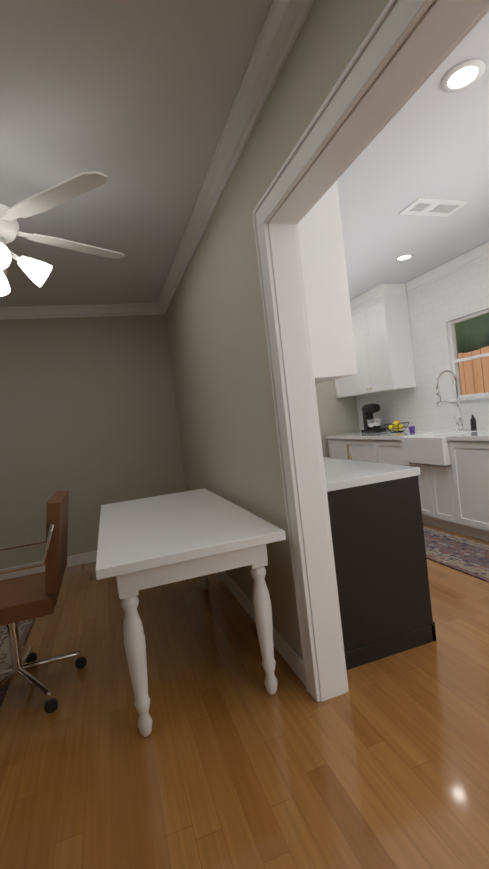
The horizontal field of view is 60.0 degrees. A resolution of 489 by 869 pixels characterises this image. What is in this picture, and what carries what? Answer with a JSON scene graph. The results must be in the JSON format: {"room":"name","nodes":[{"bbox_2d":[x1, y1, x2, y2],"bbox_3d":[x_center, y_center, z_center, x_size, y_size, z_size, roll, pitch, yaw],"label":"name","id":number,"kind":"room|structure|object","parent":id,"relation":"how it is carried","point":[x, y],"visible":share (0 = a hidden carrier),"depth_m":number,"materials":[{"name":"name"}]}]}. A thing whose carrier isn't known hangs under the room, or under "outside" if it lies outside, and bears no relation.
{"room":"home office","nodes":[
{"label":"home office","id":0,"kind":"room"},
{"bbox_2d":[0,315,185,568],"bbox_3d":[-2.015,0.050,4.255,2.700,2.600,0.120,-7,2,-18],"label":"wall","id":1,"kind":"structure","parent":0,"point":[88,417],"depth_m":4.31,"materials":[{"name":"beige paint"}]},
{"bbox_2d":[0,551,96,580],"bbox_3d":[-1.852,1.289,4.233,2.640,0.105,0.014,-7,2,-18],"label":"baseboard","id":2,"kind":"structure","parent":1,"relation":"attached to","point":[89,557],"depth_m":4.25,"materials":[{"name":"white wood"}]},
{"bbox_2d":[0,303,155,319],"bbox_3d":[-2.128,-1.187,4.122,2.520,0.105,0.075,-7,2,-18],"label":"crown molding","id":3,"kind":"structure","parent":1,"relation":"attached to","point":[132,309],"depth_m":4.26,"materials":[{"name":"white wood"}]},
{"bbox_2d":[0,523,488,868],"bbox_3d":[-0.008,1.221,2.999,5.680,0.100,8.740,-7,2,-18],"label":"floor","id":4,"kind":"structure","parent":0,"point":[229,762],"depth_m":1.64,"materials":[{"name":"brown wood"}]},
{"bbox_2d":[0,618,34,706],"bbox_3d":[-1.799,1.401,2.128,1.120,0.008,2.150,-7,2,-18],"label":"area rug","id":5,"kind":"object","parent":4,"relation":"on","point":[24,627],"visible":0.33,"depth_m":2.71,"materials":[{"name":"fabric"}]},
{"bbox_2d":[0,491,86,712],"bbox_3d":[-1.206,0.842,2.187,0.638,0.978,0.572,-7,2,-18],"label":"office chair","id":6,"kind":"object","parent":4,"relation":"on","point":[28,597],"visible":1,"depth_m":2.07,"materials":[{"name":"brown leather"}]},
{"bbox_2d":[95,488,285,736],"bbox_3d":[-0.398,0.848,2.506,0.790,0.759,1.600,-7,2,-18],"label":"table","id":7,"kind":"object","parent":4,"relation":"on","point":[154,541],"visible":1,"depth_m":1.89,"materials":[{"name":"white wood"}]},
{"bbox_2d":[328,440,345,459],"bbox_3d":[1.575,0.457,5.704,0.603,0.876,0.577,-7,2,-18],"label":"base cabinet","id":8,"kind":"object","parent":4,"relation":"on","point":[337,448],"depth_m":5.67,"materials":[{"name":"white wood"}]},
{"bbox_2d":[346,440,369,461],"bbox_3d":[1.732,0.455,5.222,0.603,0.876,0.666,-7,2,-18],"label":"base cabinet","id":9,"kind":"object","parent":4,"relation":"on","point":[356,450],"depth_m":5.20,"materials":[{"name":"white wood"}]},
{"bbox_2d":[327,474,435,669],"bbox_3d":[0.535,0.685,2.474,0.628,0.876,0.763,-7,2,-18],"label":"base cabinet","id":10,"kind":"object","parent":4,"relation":"on","point":[378,539],"depth_m":2.12,"materials":[{"name":"black painted wood"}]},
{"bbox_2d":[323,458,419,489],"bbox_3d":[0.465,0.229,2.538,0.643,0.040,0.929,-7,2,-18],"label":"countertop","id":11,"kind":"structure","parent":10,"relation":"on","point":[338,472],"depth_m":2.23,"materials":[{"name":"white stone"}]},
{"bbox_2d":[370,440,413,466],"bbox_3d":[1.902,0.453,4.698,0.603,0.876,0.669,-7,2,-18],"label":"base cabinet","id":12,"kind":"object","parent":4,"relation":"on","point":[381,451],"depth_m":4.66,"materials":[{"name":"white wood"}]},
{"bbox_2d":[326,429,453,439],"bbox_3d":[1.673,0.001,5.189,0.626,0.040,1.631,-7,2,-18],"label":"countertop","id":13,"kind":"structure","parent":12,"relation":"on","point":[354,435],"depth_m":4.89,"materials":[{"name":"white stone"}]},
{"bbox_2d":[361,403,385,432],"bbox_3d":[1.665,-0.218,5.535,0.200,0.374,0.300,-7,2,-18],"label":"stand mixer","id":14,"kind":"object","parent":13,"relation":"on","point":[371,425],"visible":1,"depth_m":5.45,"materials":[{"name":"black plastic"}]},
{"bbox_2d":[384,420,408,432],"bbox_3d":[1.811,-0.101,5.035,0.286,0.139,0.286,-7,2,-18],"label":"fruit basket","id":15,"kind":"object","parent":13,"relation":"on","point":[396,425],"visible":1,"depth_m":5.00,"materials":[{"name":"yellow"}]},
{"bbox_2d":[408,426,414,432],"bbox_3d":[1.825,-0.053,4.619,0.068,0.070,0.066,-7,2,-18],"label":"cup","id":16,"kind":"object","parent":13,"relation":"on","point":[411,429],"visible":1,"depth_m":4.59,"materials":[{"name":"purple"}]},
{"bbox_2d":[436,370,464,430],"bbox_3d":[1.993,-0.327,4.163,0.298,0.606,0.097,-7,2,-18],"label":"faucet","id":17,"kind":"object","parent":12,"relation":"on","point":[460,420],"visible":1,"depth_m":4.16,"materials":[{"name":"silver metal"}]},
{"bbox_2d":[414,464,429,524],"bbox_3d":[2.053,0.568,4.279,0.603,0.640,0.332,-7,2,-18],"label":"base cabinet","id":18,"kind":"object","parent":4,"relation":"on","point":[422,483],"depth_m":4.21,"materials":[{"name":"white wood"}]},
{"bbox_2d":[422,464,449,529],"bbox_3d":[2.123,0.567,4.062,0.603,0.640,0.332,-7,2,-18],"label":"base cabinet","id":19,"kind":"object","parent":4,"relation":"on","point":[434,475],"depth_m":4.03,"materials":[{"name":"white wood"}]},
{"bbox_2d":[423,526,488,581],"bbox_3d":[1.654,0.952,3.679,0.580,0.008,3.265,-7,2,-18],"label":"runner rug","id":20,"kind":"object","parent":4,"relation":"on","point":[465,556],"visible":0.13,"depth_m":3.40,"materials":[{"name":"multicoloured fabric"}]},
{"bbox_2d":[442,440,488,540],"bbox_3d":[2.251,0.448,3.621,0.603,0.876,0.698,-7,2,-18],"label":"base cabinet","id":21,"kind":"object","parent":4,"relation":"on","point":[453,477],"depth_m":3.66,"materials":[{"name":"white wood"}]},
{"bbox_2d":[402,460,449,463],"bbox_3d":[1.904,0.237,4.112,0.432,0.030,0.551,-7,2,-18],"label":"sink","id":22,"kind":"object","parent":21,"relation":"on","point":[403,461],"depth_m":4.00,"materials":[{"name":"white ceramic"}]},
{"bbox_2d":[446,428,488,439],"bbox_3d":[2.720,-0.011,1.963,0.626,0.040,4.035,-7,2,-18],"label":"countertop","id":23,"kind":"structure","parent":21,"relation":"on","point":[484,435],"depth_m":3.63,"materials":[{"name":"white stone"}]},
{"bbox_2d":[469,412,476,429],"bbox_3d":[2.218,-0.131,4.116,0.061,0.168,0.051,-7,2,-18],"label":"soap dispenser","id":24,"kind":"object","parent":23,"relation":"on","point":[473,424],"visible":1,"depth_m":4.10,"materials":[{"name":"black plastic"}]},
{"bbox_2d":[0,0,488,306],"bbox_3d":[-0.317,-1.460,2.909,5.680,0.100,8.740,-7,2,-18],"label":"ceiling","id":25,"kind":"structure","parent":0,"point":[133,100],"depth_m":2.06,"materials":[{"name":"white paint"}]},
{"bbox_2d":[0,171,124,300],"bbox_3d":[-1.234,-0.946,2.004,1.327,0.649,1.339,-7,2,-18],"label":"ceiling fan","id":26,"kind":"object","parent":25,"relation":"hanging from","point":[37,272],"visible":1,"depth_m":1.93,"materials":[{"name":"white wood"}]},
{"bbox_2d":[395,253,413,260],"bbox_3d":[1.486,-1.646,3.937,0.170,0.010,0.170,-7,2,-18],"label":"recessed light","id":27,"kind":"object","parent":25,"relation":"in","point":[402,257],"visible":1,"depth_m":3.93,"materials":[{"name":"white"}]},
{"bbox_2d":[399,198,468,216],"bbox_3d":[1.331,-1.596,2.982,0.430,0.010,0.200,-7,2,-18],"label":"ceiling vent","id":28,"kind":"object","parent":25,"relation":"in","point":[431,207],"visible":0.98,"depth_m":2.97,"materials":[{"name":"white metal"}]},
{"bbox_2d":[441,59,485,92],"bbox_3d":[0.920,-1.509,1.787,0.170,0.010,0.170,-7,2,-18],"label":"recessed light","id":29,"kind":"object","parent":25,"relation":"in","point":[462,75],"visible":1,"depth_m":1.78,"materials":[{"name":"white plastic"}]},
{"bbox_2d":[165,0,388,659],"bbox_3d":[-0.125,-0.124,2.966,0.120,2.600,8.740,-7,2,-18],"label":"wall","id":30,"kind":"structure","parent":0,"point":[219,355],"depth_m":2.23,"materials":[{"name":"beige paint"}]},
{"bbox_2d":[156,0,314,314],"bbox_3d":[0.027,-1.354,1.706,0.075,0.105,6.000,-7,2,-18],"label":"crown molding","id":31,"kind":"structure","parent":30,"relation":"attached to","point":[284,21],"depth_m":1.80,"materials":[{"name":"white wood"}]},
{"bbox_2d":[216,571,305,685],"bbox_3d":[-0.147,1.123,3.301,0.014,0.105,2.840,-7,2,-18],"label":"baseboard","id":32,"kind":"structure","parent":30,"relation":"attached to","point":[289,655],"depth_m":2.28,"materials":[{"name":"white wood"}]},
{"bbox_2d":[297,181,356,383],"bbox_3d":[0.256,-0.810,2.264,0.329,1.080,0.535,-7,2,-18],"label":"upper cabinet","id":33,"kind":"object","parent":30,"relation":"attached to","point":[319,224],"visible":0.1,"depth_m":2.01,"materials":[{"name":"white wood"}]},
{"bbox_2d":[252,0,488,701],"bbox_3d":[0.537,0.083,1.010,0.176,2.166,1.922,-7,2,-18],"label":"door frame","id":34,"kind":"structure","parent":30,"relation":"attached to","point":[405,50],"depth_m":1.80,"materials":[{"name":"white wood"}]},
{"bbox_2d":[315,380,359,457],"bbox_3d":[0.438,-0.285,5.831,2.740,2.600,0.120,-7,2,-18],"label":"wall","id":35,"kind":"structure","parent":0,"point":[337,416],"depth_m":6.03,"materials":[{"name":"beige paint"}]},
{"bbox_2d":[402,436,445,459],"bbox_3d":[1.698,0.137,4.046,0.028,0.220,0.551,-7,2,-18],"label":"sink","id":36,"kind":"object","parent":0,"relation":"attached to","point":[413,447],"depth_m":4.02,"materials":[{"name":"white ceramic"}]},
{"bbox_2d":[422,432,433,435],"bbox_3d":[1.809,0.114,4.357,0.376,0.220,0.028,-7,2,-18],"label":"countertop","id":37,"kind":"structure","parent":0,"relation":"attached to","point":[423,433],"depth_m":4.39,"materials":[{"name":"white stone"}]},
{"bbox_2d":[434,432,457,435],"bbox_3d":[2.080,0.089,4.170,0.028,0.220,0.551,-7,2,-18],"label":"countertop","id":38,"kind":"structure","parent":0,"relation":"attached to","point":[435,433],"depth_m":4.26,"materials":[{"name":"white stone"}]},
{"bbox_2d":[446,452,449,459],"bbox_3d":[1.970,0.112,3.859,0.376,0.220,0.028,-7,2,-18],"label":"sink","id":39,"kind":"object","parent":0,"relation":"attached to","point":[447,453],"depth_m":3.80,"materials":[{"name":"white ceramic"}]},
{"bbox_2d":[454,324,461,394],"bbox_3d":[2.752,-0.454,2.913,0.120,2.600,6.860,-7,2,-18],"label":"wall","id":40,"kind":"structure","parent":0,"point":[457,358],"depth_m":4.48,"materials":[{"name":"beige paint"}]},
{"bbox_2d":[335,377,358,397],"bbox_3d":[1.478,-1.070,5.852,0.323,1.080,0.484,-7,2,-18],"label":"upper cabinet","id":41,"kind":"object","parent":40,"relation":"attached to","point":[341,383],"depth_m":5.91,"materials":[{"name":"white wood"}]},
{"bbox_2d":[347,307,386,396],"bbox_3d":[1.597,-1.072,5.484,0.323,1.080,0.545,-7,2,-18],"label":"upper cabinet","id":42,"kind":"object","parent":40,"relation":"attached to","point":[356,385],"depth_m":5.44,"materials":[{"name":"white wood"}]},
{"bbox_2d":[359,291,415,394],"bbox_3d":[1.718,-1.073,5.113,0.323,1.080,0.489,-7,2,-18],"label":"upper cabinet","id":43,"kind":"object","parent":40,"relation":"attached to","point":[382,337],"depth_m":4.92,"materials":[{"name":"white wood"}]},
{"bbox_2d":[356,256,488,430],"bbox_3d":[2.562,-0.889,3.126,0.005,1.703,6.339,-7,2,-18],"label":"wall tile","id":44,"kind":"structure","parent":40,"relation":"attached to","point":[434,307],"depth_m":4.61,"materials":[{"name":"white tile"}]},
{"bbox_2d":[406,241,488,293],"bbox_3d":[2.694,-1.681,2.297,0.075,0.105,5.474,-7,2,-18],"label":"crown molding","id":45,"kind":"structure","parent":40,"relation":"attached to","point":[481,251],"depth_m":4.24,"materials":[{"name":"white wood"}]},
{"bbox_2d":[445,308,488,401],"bbox_3d":[2.338,-0.772,3.942,0.105,0.847,1.130,-7,2,-18],"label":"window","id":46,"kind":"structure","parent":40,"relation":"in","point":[454,361],"depth_m":4.42,"materials":[{"name":"white wood"}]},
{"bbox_2d":[453,316,488,392],"bbox_3d":[2.366,-0.782,3.951,0.001,0.746,1.006,-7,2,-18],"label":"glazing","id":47,"kind":"object","parent":46,"relation":"in","point":[469,350],"visible":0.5,"depth_m":4.22,"materials":[{"name":"clear glass"}]},
{"label":"outside","id":48,"kind":"structure","parent":0,"visible":0},
{"bbox_3d":[4.635,0.239,15.916,11.230,0.050,33.000,-7,2,-18],"label":"ground","id":49,"kind":"structure","parent":48,"visible":0},
{"bbox_2d":[455,313,488,352],"bbox_3d":[2.128,-1.671,15.044,3.395,4.670,19.226,-7,2,-18],"label":"hedge","id":50,"kind":"object","parent":49,"relation":"on","point":[481,338],"depth_m":6.50,"materials":[{"name":"green plant"}]},
{"bbox_2d":[458,346,488,394],"bbox_3d":[1.575,-0.210,10.983,0.070,1.870,19.500,-7,2,-18],"label":"fence","id":51,"kind":"object","parent":49,"relation":"on","point":[476,380],"depth_m":5.78,"materials":[{"name":"brown wood"}]}
]}

